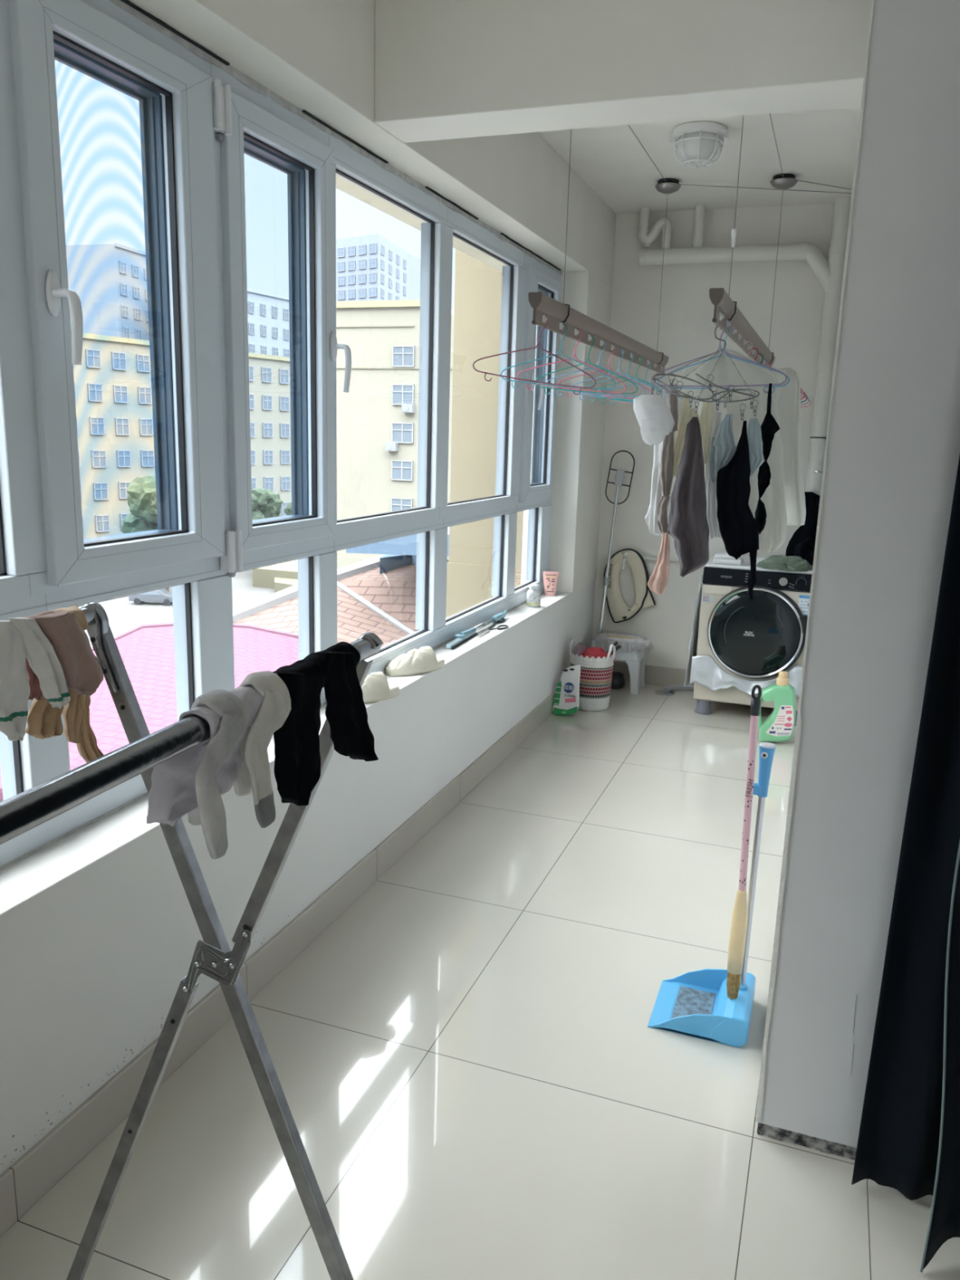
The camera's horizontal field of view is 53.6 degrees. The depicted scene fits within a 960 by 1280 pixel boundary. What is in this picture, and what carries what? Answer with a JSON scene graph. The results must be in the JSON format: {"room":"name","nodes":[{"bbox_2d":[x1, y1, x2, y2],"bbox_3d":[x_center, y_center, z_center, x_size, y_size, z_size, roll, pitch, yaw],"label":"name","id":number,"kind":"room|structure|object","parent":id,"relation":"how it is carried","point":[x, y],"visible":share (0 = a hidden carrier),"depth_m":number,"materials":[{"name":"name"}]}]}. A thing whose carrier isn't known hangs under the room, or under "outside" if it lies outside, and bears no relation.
{"room":"enclosed laundry balcony","nodes":[
{"label":"enclosed laundry balcony","id":0,"kind":"room"},
{"bbox_2d":[0,0,616,1175],"bbox_3d":[-0.829,-0.289,2.174,0.320,2.980,8.730,6,13,19],"label":"wall","id":1,"kind":"structure","parent":0,"point":[100,931],"depth_m":2.67,"materials":[{"name":"paint"}]},
{"bbox_2d":[0,690,555,1236],"bbox_3d":[-0.750,0.996,2.302,0.012,0.119,8.530,6,13,19],"label":"baseboard","id":2,"kind":"structure","parent":1,"relation":"attached to","point":[24,1183],"depth_m":2.47,"materials":[{"name":"beige tile"}]},
{"bbox_2d":[0,0,562,871],"bbox_3d":[-0.361,-0.724,3.330,0.168,1.778,4.543,6,13,19],"label":"window","id":3,"kind":"structure","parent":1,"relation":"in","point":[196,135],"depth_m":2.39,"materials":[{"name":"white plastic"}]},
{"bbox_2d":[160,93,506,271],"bbox_3d":[-0.293,-1.754,3.611,0.145,0.242,5.500,6,13,19],"label":"trim","id":4,"kind":"structure","parent":1,"relation":"attached to","point":[342,184],"depth_m":3.65,"materials":[{"name":"beige"}]},
{"bbox_2d":[120,0,560,271],"bbox_3d":[-0.338,-1.583,3.114,0.014,0.005,4.470,6,13,19],"label":"trim","id":5,"kind":"structure","parent":1,"relation":"attached to","point":[128,2],"depth_m":2.73,"materials":[{"name":"black"}]},
{"bbox_2d":[361,671,399,703],"bbox_3d":[-0.390,0.159,3.229,0.245,0.092,0.103,-6,14,-31],"label":"slipper","id":6,"kind":"object","parent":1,"relation":"on","point":[375,687],"visible":0.4,"depth_m":3.21,"materials":[{"name":"beige plastic"}]},
{"bbox_2d":[385,646,444,676],"bbox_3d":[-0.246,0.076,3.631,0.245,0.092,0.103,-7,15,-35],"label":"slipper","id":7,"kind":"object","parent":1,"relation":"on","point":[424,660],"visible":1,"depth_m":3.59,"materials":[{"name":"fabric"}]},
{"bbox_2d":[446,609,506,649],"bbox_3d":[-0.005,-0.056,4.385,0.061,0.038,0.789,6,13,19],"label":"squeegee","id":8,"kind":"object","parent":1,"relation":"on","point":[461,637],"visible":1,"depth_m":4.24,"materials":[{"name":"blue plastic"}]},
{"bbox_2d":[526,584,541,607],"bbox_3d":[0.289,-0.238,5.081,0.078,0.116,0.076,6,13,19],"label":"bottle","id":9,"kind":"object","parent":1,"relation":"on","point":[533,597],"visible":1,"depth_m":5.05,"materials":[{"name":"white plastic"}]},
{"bbox_2d":[542,571,559,595],"bbox_3d":[0.402,-0.322,5.427,0.094,0.139,0.039,3,12,6],"label":"tube","id":10,"kind":"object","parent":1,"relation":"on","point":[550,579],"visible":1,"depth_m":5.42,"materials":[{"name":"pink"}]},
{"bbox_2d":[0,681,959,1279],"bbox_3d":[1.236,1.317,1.729,4.230,0.150,8.730,6,13,19],"label":"floor","id":11,"kind":"structure","parent":0,"point":[475,1081],"depth_m":2.30,"materials":[{"name":"beige tile"}]},
{"bbox_2d":[0,602,383,1279],"bbox_3d":[-0.665,0.737,0.778,0.628,1.281,1.589,6,13,17],"label":"drying rack","id":12,"kind":"object","parent":11,"relation":"on","point":[213,957],"visible":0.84,"depth_m":1.43,"materials":[{"name":"metal"}]},
{"bbox_2d":[0,620,30,741],"bbox_3d":[-0.631,0.055,1.251,0.056,0.170,0.068,5,13,14],"label":"sock","id":13,"kind":"object","parent":12,"relation":"hanging from","point":[15,687],"visible":1,"depth_m":1.25,"materials":[{"name":"fabric"}]},
{"bbox_2d":[26,616,43,700],"bbox_3d":[-0.616,0.026,1.313,0.042,0.122,0.027,6,13,19],"label":"sock","id":14,"kind":"object","parent":12,"relation":"hanging from","point":[36,692],"visible":0.24,"depth_m":1.32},
{"bbox_2d":[8,617,71,708],"bbox_3d":[-0.612,0.031,1.291,0.064,0.139,0.092,6,13,19],"label":"sock","id":15,"kind":"object","parent":12,"relation":"hanging from","point":[42,657],"visible":0.83,"depth_m":1.29,"materials":[{"name":"fabric"}]},
{"bbox_2d":[20,608,103,695],"bbox_3d":[-0.593,0.021,1.341,0.072,0.129,0.130,6,13,19],"label":"sock","id":16,"kind":"object","parent":12,"relation":"hanging from","point":[82,671],"visible":0.83,"depth_m":1.33,"materials":[{"name":"fabric"}]},
{"bbox_2d":[25,605,103,763],"bbox_3d":[-0.604,0.080,1.399,0.062,0.265,0.132,6,13,19],"label":"stocking","id":17,"kind":"object","parent":12,"relation":"hanging from","point":[44,721],"visible":0.43,"depth_m":1.41,"materials":[{"name":"fabric"}]},
{"bbox_2d":[146,684,264,826],"bbox_3d":[-0.264,0.113,0.936,0.052,0.113,0.152,6,13,19],"label":"sock","id":18,"kind":"object","parent":12,"relation":"hanging from","point":[172,794],"visible":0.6,"depth_m":0.91,"materials":[{"name":"grey fabric"}]},
{"bbox_2d":[187,688,248,859],"bbox_3d":[-0.265,0.126,0.913,0.063,0.143,0.104,3,12,8],"label":"sock","id":19,"kind":"object","parent":12,"relation":"hanging from","point":[210,812],"visible":0.85,"depth_m":0.89,"materials":[{"name":"fabric"}]},
{"bbox_2d":[233,671,291,827],"bbox_3d":[-0.237,0.111,0.992,0.063,0.145,0.106,3,12,6],"label":"sock","id":20,"kind":"object","parent":12,"relation":"hanging from","point":[254,772],"visible":0.87,"depth_m":0.97,"materials":[{"name":"fabric"}]},
{"bbox_2d":[272,657,325,805],"bbox_3d":[-0.216,0.106,1.070,0.055,0.160,0.126,6,13,19],"label":"sock","id":21,"kind":"object","parent":12,"relation":"hanging from","point":[297,761],"visible":0.75,"depth_m":1.06,"materials":[{"name":"black fabric"}]},
{"bbox_2d":[297,641,378,761],"bbox_3d":[-0.176,0.086,1.182,0.058,0.167,0.152,6,13,19],"label":"sock","id":22,"kind":"object","parent":12,"relation":"hanging from","point":[351,735],"visible":0.87,"depth_m":1.16,"materials":[{"name":"black fabric"}]},
{"bbox_2d":[552,665,580,715],"bbox_3d":[0.487,0.278,5.338,0.148,0.298,0.063,6,13,19],"label":"bag","id":23,"kind":"object","parent":11,"relation":"on","point":[566,698],"visible":1,"depth_m":5.32,"materials":[{"name":"white"}]},
{"bbox_2d":[569,638,621,711],"bbox_3d":[0.657,0.195,5.490,0.299,0.403,0.235,6,13,19],"label":"woven basket","id":24,"kind":"object","parent":11,"relation":"on","point":[596,674],"depth_m":5.41,"materials":[{"name":"plastic"}]},
{"bbox_2d":[573,641,586,656],"bbox_3d":[0.578,0.054,5.478,0.076,0.080,0.112,6,13,19],"label":"clear plastic bag","id":25,"kind":"object","parent":24,"relation":"in","point":[580,648],"visible":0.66,"depth_m":5.45,"materials":[{"name":"pink"}]},
{"bbox_2d":[580,646,615,662],"bbox_3d":[0.659,0.084,5.469,0.229,0.080,0.198,6,13,19],"label":"cloth","id":26,"kind":"object","parent":24,"relation":"in","point":[596,652],"visible":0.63,"depth_m":5.43,"materials":[{"name":"red"}]},
{"bbox_2d":[610,671,625,688],"bbox_3d":[0.847,0.250,5.976,0.128,0.100,0.127,6,13,19],"label":"pot","id":27,"kind":"object","parent":11,"relation":"on","point":[618,680],"visible":0.64,"depth_m":5.92,"materials":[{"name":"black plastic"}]},
{"bbox_2d":[591,639,645,694],"bbox_3d":[0.855,0.148,5.952,0.331,0.309,0.230,6,13,19],"label":"plastic stool","id":28,"kind":"object","parent":11,"relation":"on","point":[635,660],"visible":0.43,"depth_m":5.82,"materials":[{"name":"grey"}]},
{"bbox_2d":[597,450,635,634],"bbox_3d":[0.835,-0.595,5.910,0.174,1.147,0.106,6,13,19],"label":"pole","id":29,"kind":"object","parent":28,"relation":"on","point":[619,477],"visible":0.98,"depth_m":5.90,"materials":[{"name":"silver metal"}]},
{"bbox_2d":[591,632,653,652],"bbox_3d":[0.879,0.007,5.883,0.386,0.088,0.246,4,13,10],"label":"pad","id":30,"kind":"object","parent":28,"relation":"on","point":[611,637],"visible":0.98,"depth_m":5.81,"materials":[{"name":"fabric"}]},
{"bbox_2d":[654,689,674,695],"bbox_3d":[1.143,0.327,5.886,0.120,0.004,0.120,6,13,19],"label":"floor drain","id":31,"kind":"object","parent":11,"relation":"on","point":[661,692],"visible":1,"depth_m":5.87,"materials":[{"name":"silver metal"}]},
{"bbox_2d":[663,683,693,692],"bbox_3d":[1.301,0.294,5.921,0.317,0.071,0.080,2,12,1],"label":"hose","id":32,"kind":"object","parent":31,"relation":"on","point":[671,687],"visible":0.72,"depth_m":5.92,"materials":[{"name":"grey"}]},
{"bbox_2d":[647,742,775,1047],"bbox_3d":[0.622,0.644,2.534,0.258,0.786,0.243,6,13,19],"label":"dustpan","id":33,"kind":"object","parent":11,"relation":"on","point":[697,1004],"visible":0.91,"depth_m":2.54,"materials":[{"name":"blue"}]},
{"bbox_2d":[726,684,761,999],"bbox_3d":[0.689,0.539,2.465,0.034,0.874,0.040,-8,16,-38],"label":"broom","id":34,"kind":"object","parent":33,"relation":"on","point":[736,944],"visible":1,"depth_m":2.48,"materials":[{"name":"pink plastic"}]},
{"bbox_2d":[745,778,753,796],"bbox_3d":[0.685,0.377,2.421,0.016,0.048,0.001,6,13,19],"label":"print","id":35,"kind":"object","parent":34,"relation":"attached to","point":[749,782],"depth_m":2.42,"materials":[{"name":"brown"}]},
{"bbox_2d":[693,555,812,726],"bbox_3d":[1.605,-0.016,5.507,0.623,0.863,0.587,6,13,19],"label":"washing machine","id":36,"kind":"object","parent":11,"relation":"on","point":[759,638],"visible":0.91,"depth_m":5.24,"materials":[{"name":"white metal"}]},
{"bbox_2d":[712,551,743,564],"bbox_3d":[1.398,-0.460,5.354,0.155,0.055,0.140,6,13,19],"label":"folded towel","id":37,"kind":"object","parent":36,"relation":"on","point":[720,557],"visible":0.88,"depth_m":5.30,"materials":[{"name":"white fabric"}]},
{"bbox_2d":[684,574,802,697],"bbox_3d":[1.524,-0.031,5.361,0.678,0.650,0.268,6,13,19],"label":"cover","id":38,"kind":"object","parent":36,"relation":"attached to","point":[703,670],"visible":0.84,"depth_m":5.37,"materials":[{"name":"white plastic"}]},
{"bbox_2d":[755,555,813,571],"bbox_3d":[1.672,-0.426,5.207,0.306,0.075,0.154,6,13,19],"label":"cloth","id":39,"kind":"object","parent":36,"relation":"on","point":[781,562],"visible":1,"depth_m":5.16,"materials":[{"name":"fabric"}]},
{"bbox_2d":[793,536,815,565],"bbox_3d":[1.852,-0.505,5.378,0.154,0.160,0.358,6,13,19],"label":"clothes","id":40,"kind":"object","parent":36,"relation":"on","point":[805,549],"visible":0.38,"depth_m":5.26,"materials":[{"name":"black fabric"}]},
{"bbox_2d":[757,671,795,742],"bbox_3d":[1.544,0.349,4.960,0.201,0.387,0.094,6,13,19],"label":"detergent bottle","id":41,"kind":"object","parent":11,"relation":"on","point":[779,726],"visible":0.89,"depth_m":4.92,"materials":[{"name":"green plastic"}]},
{"bbox_2d":[768,706,791,733],"bbox_3d":[1.558,0.419,4.919,0.109,0.156,0.002,6,13,19],"label":"print","id":42,"kind":"object","parent":41,"relation":"attached to","point":[780,720],"depth_m":4.92,"materials":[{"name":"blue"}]},
{"bbox_2d":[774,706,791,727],"bbox_3d":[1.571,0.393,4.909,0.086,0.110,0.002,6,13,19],"label":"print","id":43,"kind":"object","parent":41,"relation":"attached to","point":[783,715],"depth_m":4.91,"materials":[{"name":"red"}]},
{"bbox_2d":[374,0,871,142],"bbox_3d":[0.373,-1.667,2.611,1.368,0.408,0.210,6,13,19],"label":"beam","id":44,"kind":"structure","parent":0,"point":[445,69],"depth_m":2.56,"materials":[{"name":"white paint"}]},
{"bbox_2d":[537,106,860,213],"bbox_3d":[1.185,-1.607,1.141,4.520,0.150,8.730,6,13,19],"label":"ceiling","id":45,"kind":"structure","parent":0,"point":[819,146],"depth_m":4.51,"materials":[{"name":"white paint"}]},
{"bbox_2d":[654,177,680,194],"bbox_3d":[0.963,-2.322,4.876,0.132,0.061,0.132,6,13,19],"label":"pulley","id":46,"kind":"object","parent":45,"relation":"attached to","point":[672,185],"visible":0.99,"depth_m":4.84,"materials":[{"name":"silver plastic"}]},
{"bbox_2d":[528,128,668,373],"bbox_3d":[0.609,-1.675,4.074,0.053,0.886,2.455,6,13,19],"label":"rail","id":47,"kind":"object","parent":46,"relation":"hanging from","point":[557,313],"visible":0.98,"depth_m":3.64,"materials":[{"name":"beige metal"}]},
{"bbox_2d":[472,315,595,395],"bbox_3d":[0.182,-0.947,3.153,0.413,0.253,0.005,3,12,4],"label":"wire hanger","id":48,"kind":"object","parent":47,"relation":"hanging from","point":[543,329],"visible":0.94,"depth_m":3.16,"materials":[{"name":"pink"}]},
{"bbox_2d":[500,323,615,395],"bbox_3d":[0.278,-0.997,3.383,0.415,0.246,0.005,4,13,12],"label":"wire hanger","id":49,"kind":"object","parent":47,"relation":"hanging from","point":[560,349],"visible":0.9,"depth_m":3.38,"materials":[{"name":"teal"}]},
{"bbox_2d":[516,329,626,399],"bbox_3d":[0.344,-1.034,3.567,0.414,0.248,0.005,3,12,8],"label":"wire hanger","id":50,"kind":"object","parent":47,"relation":"hanging from","point":[574,354],"visible":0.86,"depth_m":3.57,"materials":[{"name":"pink"}]},
{"bbox_2d":[534,335,638,399],"bbox_3d":[0.420,-1.074,3.750,0.415,0.244,0.005,5,13,16],"label":"wire hanger","id":51,"kind":"object","parent":47,"relation":"hanging from","point":[545,388],"visible":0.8,"depth_m":3.75,"materials":[{"name":"teal"}]},
{"bbox_2d":[546,340,646,402],"bbox_3d":[0.483,-1.110,3.926,0.415,0.246,0.005,4,12,10],"label":"wire hanger","id":52,"kind":"object","parent":47,"relation":"hanging from","point":[599,363],"visible":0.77,"depth_m":3.93,"materials":[{"name":"blue"}]},
{"bbox_2d":[558,345,653,399],"bbox_3d":[0.544,-1.144,4.095,0.414,0.248,0.005,3,12,6],"label":"wire hanger","id":53,"kind":"object","parent":47,"relation":"hanging from","point":[613,345],"visible":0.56,"depth_m":4.10,"materials":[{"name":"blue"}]},
{"bbox_2d":[571,348,662,399],"bbox_3d":[0.613,-1.181,4.263,0.415,0.244,0.005,5,13,14],"label":"wire hanger","id":54,"kind":"object","parent":47,"relation":"hanging from","point":[621,348],"visible":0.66,"depth_m":4.27,"materials":[{"name":"blue"}]},
{"bbox_2d":[594,355,662,404],"bbox_3d":[0.758,-1.260,4.646,0.415,0.244,0.005,5,13,15],"label":"wire hanger","id":55,"kind":"object","parent":47,"relation":"hanging from","point":[639,356],"visible":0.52,"depth_m":4.66,"materials":[{"name":"teal"}]},
{"bbox_2d":[669,120,728,168],"bbox_3d":[0.931,-2.102,4.058,0.219,0.143,0.219,-5,14,-29],"label":"ceiling lamp","id":56,"kind":"object","parent":45,"relation":"attached to","point":[698,142],"visible":1,"depth_m":3.99,"materials":[{"name":"white"}]},
{"bbox_2d":[676,131,719,164],"bbox_3d":[0.931,-2.090,4.060,0.180,0.100,0.180,6,13,19],"label":"diffuser","id":57,"kind":"object","parent":56,"relation":"attached to","point":[695,148],"depth_m":4.00,"materials":[{"name":"white glass"}]},
{"bbox_2d":[627,124,851,193],"bbox_3d":[0.888,-2.193,4.272,0.710,0.024,2.332,13,17,42],"label":"cable","id":58,"kind":"object","parent":45,"relation":"attached to","point":[628,125],"visible":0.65,"depth_m":4.86,"materials":[{"name":"silver metal"}]},
{"bbox_2d":[769,173,797,190],"bbox_3d":[1.510,-2.274,4.730,0.132,0.061,0.132,6,13,19],"label":"pulley","id":59,"kind":"object","parent":45,"relation":"attached to","point":[778,182],"visible":1,"depth_m":4.69,"materials":[{"name":"silver plastic"}]},
{"bbox_2d":[709,115,782,370],"bbox_3d":[1.140,-1.619,3.886,0.053,0.886,2.455,6,13,19],"label":"rail","id":60,"kind":"object","parent":59,"relation":"hanging from","point":[741,331],"visible":0.77,"depth_m":3.31,"materials":[{"name":"beige metal"}]},
{"bbox_2d":[633,325,759,445],"bbox_3d":[0.694,-0.811,3.042,0.392,0.381,0.230,6,13,19],"label":"hanger","id":61,"kind":"object","parent":60,"relation":"hanging from","point":[654,379],"depth_m":3.03,"materials":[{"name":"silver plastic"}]},
{"bbox_2d":[657,391,678,533],"bbox_3d":[0.617,-0.579,3.137,0.046,0.468,0.045,1,12,-5],"label":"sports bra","id":62,"kind":"object","parent":61,"relation":"hanging from","point":[666,465],"visible":0.88,"depth_m":3.13,"materials":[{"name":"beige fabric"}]},
{"bbox_2d":[647,533,670,595],"bbox_3d":[0.601,-0.253,3.182,0.071,0.214,0.037,6,13,19],"label":"sock","id":63,"kind":"object","parent":62,"relation":"hanging from","point":[657,583],"visible":0.99,"depth_m":3.18,"materials":[{"name":"fabric"}]},
{"bbox_2d":[667,417,709,577],"bbox_3d":[0.673,-0.451,3.034,0.138,0.507,0.114,6,13,19],"label":"clothes","id":64,"kind":"object","parent":61,"relation":"hanging from","point":[688,526],"visible":1,"depth_m":3.02,"materials":[{"name":"fabric"}]},
{"bbox_2d":[672,393,713,477],"bbox_3d":[0.693,-0.667,3.115,0.128,0.270,0.067,6,13,19],"label":"shirt","id":65,"kind":"object","parent":61,"relation":"hanging from","point":[705,421],"visible":0.6,"depth_m":3.09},
{"bbox_2d":[705,412,721,539],"bbox_3d":[0.779,-0.539,3.134,0.074,0.413,0.048,6,13,19],"label":"white undershirt","id":66,"kind":"object","parent":61,"relation":"hanging from","point":[710,487],"visible":0.52,"depth_m":3.14,"materials":[{"name":"fabric"}]},
{"bbox_2d":[709,414,764,483],"bbox_3d":[0.815,-0.604,3.019,0.170,0.218,0.057,5,13,17],"label":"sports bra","id":67,"kind":"object","parent":61,"relation":"hanging from","point":[723,444],"visible":0.96,"depth_m":3.01,"materials":[{"name":"fabric"}]},
{"bbox_2d":[715,420,759,559],"bbox_3d":[0.822,-0.471,3.009,0.151,0.435,0.070,6,13,19],"label":"clothes","id":68,"kind":"object","parent":61,"relation":"hanging from","point":[738,526],"visible":1,"depth_m":3.00,"materials":[{"name":"black fabric"}]},
{"bbox_2d":[746,550,756,600],"bbox_3d":[0.881,-0.218,3.074,0.026,0.186,0.030,-6,15,-32],"label":"ribbon","id":69,"kind":"object","parent":68,"relation":"hanging from","point":[752,581],"visible":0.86,"depth_m":3.07,"materials":[{"name":"black fabric"}]},
{"bbox_2d":[650,320,786,393],"bbox_3d":[0.784,-0.925,3.106,0.436,0.240,0.005,3,12,8],"label":"wire hanger","id":70,"kind":"object","parent":60,"relation":"hanging from","point":[719,347],"visible":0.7,"depth_m":3.11,"materials":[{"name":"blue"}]},
{"bbox_2d":[644,389,679,536],"bbox_3d":[0.623,-0.598,3.236,0.077,0.492,0.095,-9,16,-39],"label":"shirt","id":71,"kind":"object","parent":70,"relation":"hanging from","point":[651,517],"visible":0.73,"depth_m":3.24,"materials":[{"name":"fabric"}]},
{"bbox_2d":[754,382,779,534],"bbox_3d":[0.942,-0.589,3.121,0.061,0.489,0.055,6,13,19],"label":"sports bra","id":72,"kind":"object","parent":70,"relation":"hanging from","point":[769,427],"visible":0.95,"depth_m":3.12,"materials":[{"name":"black fabric"}]},
{"bbox_2d":[657,326,789,394],"bbox_3d":[0.826,-0.947,3.216,0.436,0.241,0.005,5,13,14],"label":"wire hanger","id":73,"kind":"object","parent":60,"relation":"hanging from","point":[724,350],"visible":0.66,"depth_m":3.21,"materials":[{"name":"blue"}]},
{"bbox_2d":[675,350,786,552],"bbox_3d":[0.873,-0.653,3.305,0.414,0.679,0.146,6,13,19],"label":"clothes hanger","id":74,"kind":"object","parent":60,"relation":"hanging from","point":[773,535],"visible":0.4,"depth_m":3.24,"materials":[{"name":"beige fabric"}]},
{"bbox_2d":[746,341,803,395],"bbox_3d":[1.059,-1.068,3.788,0.450,0.236,0.005,4,13,12],"label":"wire hanger","id":75,"kind":"object","parent":60,"relation":"hanging from","point":[747,341],"visible":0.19,"depth_m":3.76,"materials":[{"name":"pink"}]},
{"bbox_2d":[772,367,805,525],"bbox_3d":[1.212,-0.764,3.793,0.215,0.620,0.111,6,13,19],"label":"shirt","id":76,"kind":"object","parent":75,"relation":"hanging from","point":[788,400],"visible":0.49,"depth_m":3.75,"materials":[{"name":"beige fabric"}]},
{"bbox_2d":[591,203,834,669],"bbox_3d":[2.618,-0.892,5.393,4.520,2.980,0.200,6,13,19],"label":"wall","id":77,"kind":"structure","parent":0,"point":[686,326],"depth_m":5.62,"materials":[{"name":"white paint"}]},
{"bbox_2d":[612,554,679,562],"bbox_3d":[1.134,-0.497,5.898,0.640,0.021,0.021,6,13,19],"label":"pipe","id":78,"kind":"object","parent":77,"relation":"attached to","point":[646,558],"visible":0.34,"depth_m":5.91,"materials":[{"name":"white plastic"}]},
{"bbox_2d":[603,548,655,622],"bbox_3d":[0.942,-0.334,5.988,0.344,0.481,0.038,6,13,19],"label":"seat cover","id":79,"kind":"object","parent":78,"relation":"hanging from","point":[619,611],"visible":0.94,"depth_m":5.98,"materials":[{"name":"beige"}]},
{"bbox_2d":[613,661,694,685],"bbox_3d":[1.365,0.252,5.987,1.352,0.120,0.012,6,13,19],"label":"baseboard","id":80,"kind":"structure","parent":77,"relation":"attached to","point":[655,675],"depth_m":6.06,"materials":[{"name":"beige tile"}]},
{"bbox_2d":[638,195,851,496],"bbox_3d":[1.436,-1.047,5.592,1.186,2.830,0.127,6,13,19],"label":"pipes","id":81,"kind":"object","parent":77,"relation":"attached to","point":[829,274],"depth_m":5.30,"materials":[{"name":"white plastic"}]},
{"bbox_2d":[755,0,959,1147],"bbox_3d":[2.685,-0.487,3.198,2.852,2.830,3.940,6,13,19],"label":"wall","id":82,"kind":"structure","parent":0,"point":[892,455],"depth_m":1.85,"materials":[{"name":"paint"}]},
{"bbox_2d":[785,491,819,555],"bbox_3d":[1.869,-0.648,5.430,0.221,0.392,0.120,6,13,19],"label":"jacket","id":83,"kind":"object","parent":82,"relation":"hanging from","point":[808,529],"visible":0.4,"depth_m":5.39,"materials":[{"name":"black fabric"}]},
{"bbox_2d":[756,1122,856,1159],"bbox_3d":[2.029,1.150,2.136,2.648,0.048,0.908,6,13,19],"label":"trim","id":84,"kind":"structure","parent":82,"relation":"attached to","point":[824,1146],"depth_m":2.13,"materials":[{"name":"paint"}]},
{"bbox_2d":[755,0,874,1118],"bbox_3d":[0.671,-0.274,1.860,0.012,2.770,0.014,6,13,19],"label":"trim","id":85,"kind":"structure","parent":82,"relation":"attached to","point":[775,953],"depth_m":1.95,"materials":[{"name":"white paint"}]},
{"bbox_2d":[851,453,959,1200],"bbox_3d":[1.462,-0.119,1.511,1.348,2.740,0.047,6,13,19],"label":"curtain","id":86,"kind":"object","parent":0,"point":[897,1148],"visible":0.86,"depth_m":1.88,"materials":[{"name":"black fabric"}]},
{"bbox_2d":[920,840,959,1272],"bbox_3d":[1.489,-0.076,1.331,1.369,2.744,0.090,6,13,19],"label":"curtain","id":87,"kind":"object","parent":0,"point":[944,1224],"visible":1,"depth_m":1.75,"materials":[{"name":"black fabric"}]},
{"label":"outside","id":88,"kind":"structure","parent":0,"visible":0},
{"bbox_2d":[346,526,449,556],"bbox_3d":[-2.041,-5.723,49.568,6.114,1.000,13.971,3,12,8],"label":"roof","id":89,"kind":"structure","parent":88,"point":[405,545],"depth_m":43.19,"materials":[{"name":"blue"}]},
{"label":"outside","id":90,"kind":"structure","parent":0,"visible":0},
{"bbox_2d":[78,569,274,647],"bbox_3d":[-87.365,-19.461,143.230,259.650,1.000,450.000,6,13,19],"label":"ground","id":91,"kind":"structure","parent":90,"point":[123,615],"depth_m":71.36,"materials":[{"name":"concrete"}]},
{"bbox_2d":[66,243,149,340],"bbox_3d":[-60.249,-43.411,160.476,15.250,39.966,21.525,5,13,15],"label":"high rise","id":92,"kind":"structure","parent":91,"relation":"on","point":[109,281],"depth_m":147.22,"materials":[{"name":"grey"}]},
{"bbox_2d":[120,475,168,591],"bbox_3d":[-25.410,-8.545,76.725,7.264,9.591,6.508,-6,14,-31],"label":"tree","id":93,"kind":"object","parent":91,"relation":"on","point":[143,517],"visible":0.13,"depth_m":73.36,"materials":[{"name":"green plant"}]},
{"bbox_2d":[128,588,173,605],"bbox_3d":[-24.840,-3.329,72.688,3.551,1.159,1.328,2,12,0],"label":"car","id":94,"kind":"object","parent":91,"relation":"on","point":[163,595],"visible":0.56,"depth_m":72.08,"materials":[{"name":"grey"}]},
{"bbox_2d":[0,622,337,802],"bbox_3d":[-10.104,3.963,29.656,14.171,6.120,16.446,-1,13,-12],"label":"roof","id":95,"kind":"structure","parent":91,"relation":"on","point":[147,651],"depth_m":32.23,"materials":[{"name":"pink"}]},
{"bbox_2d":[71,331,291,538],"bbox_3d":[-33.769,-21.071,105.305,12.250,21.385,43.267,9,14,30],"label":"apartment building","id":96,"kind":"structure","parent":91,"relation":"on","point":[113,385],"depth_m":92.55,"materials":[{"name":"beige"}]},
{"bbox_2d":[251,488,283,519],"bbox_3d":[-21.854,-10.575,90.567,5.991,7.854,7.190,6,13,19],"label":"tree","id":97,"kind":"object","parent":91,"relation":"on","point":[265,504],"visible":0.29,"depth_m":89.71,"materials":[{"name":"green plant"}]},
{"bbox_2d":[247,288,289,357],"bbox_3d":[-38.669,-40.957,165.004,15.250,34.471,28.873,8,14,26],"label":"high rise","id":98,"kind":"structure","parent":91,"relation":"on","point":[268,313],"depth_m":154.13,"materials":[{"name":"grey"}]},
{"bbox_2d":[252,560,297,592],"bbox_3d":[-17.541,-5.606,83.050,4.494,1.600,14.175,-1,13,-13],"label":"shed","id":99,"kind":"object","parent":91,"relation":"on","point":[280,576],"visible":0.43,"depth_m":81.22,"materials":[{"name":"yellow"}]},
{"bbox_2d":[232,554,420,647],"bbox_3d":[-5.429,-0.393,48.119,11.539,7.016,12.538,-6,15,-33],"label":"roof","id":100,"kind":"structure","parent":91,"relation":"on","point":[383,605],"depth_m":48.64,"materials":[{"name":"tile"}]},
{"bbox_2d":[379,554,448,573],"bbox_3d":[-2.976,-3.435,49.754,3.443,1.200,13.683,-3,13,-21],"label":"roof","id":101,"kind":"structure","parent":100,"relation":"on","point":[388,562],"depth_m":52.03,"materials":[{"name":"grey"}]},
{"bbox_2d":[336,233,420,301],"bbox_3d":[-21.924,-68.182,240.809,12.888,56.254,43.759,6,13,19],"label":"high rise","id":102,"kind":"structure","parent":91,"relation":"on","point":[371,267],"depth_m":219.76,"materials":[{"name":"grey"}]},
{"bbox_2d":[336,299,453,568],"bbox_3d":[-4.480,-14.577,76.737,9.957,22.562,14.580,6,13,19],"label":"apartment building","id":103,"kind":"structure","parent":91,"relation":"on","point":[377,420],"depth_m":69.97,"materials":[{"name":"beige"}]},
{"bbox_2d":[445,248,523,618],"bbox_3d":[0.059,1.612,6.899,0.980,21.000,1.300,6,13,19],"label":"building wing","id":104,"kind":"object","parent":91,"relation":"on","point":[477,285],"visible":0.08,"depth_m":6.61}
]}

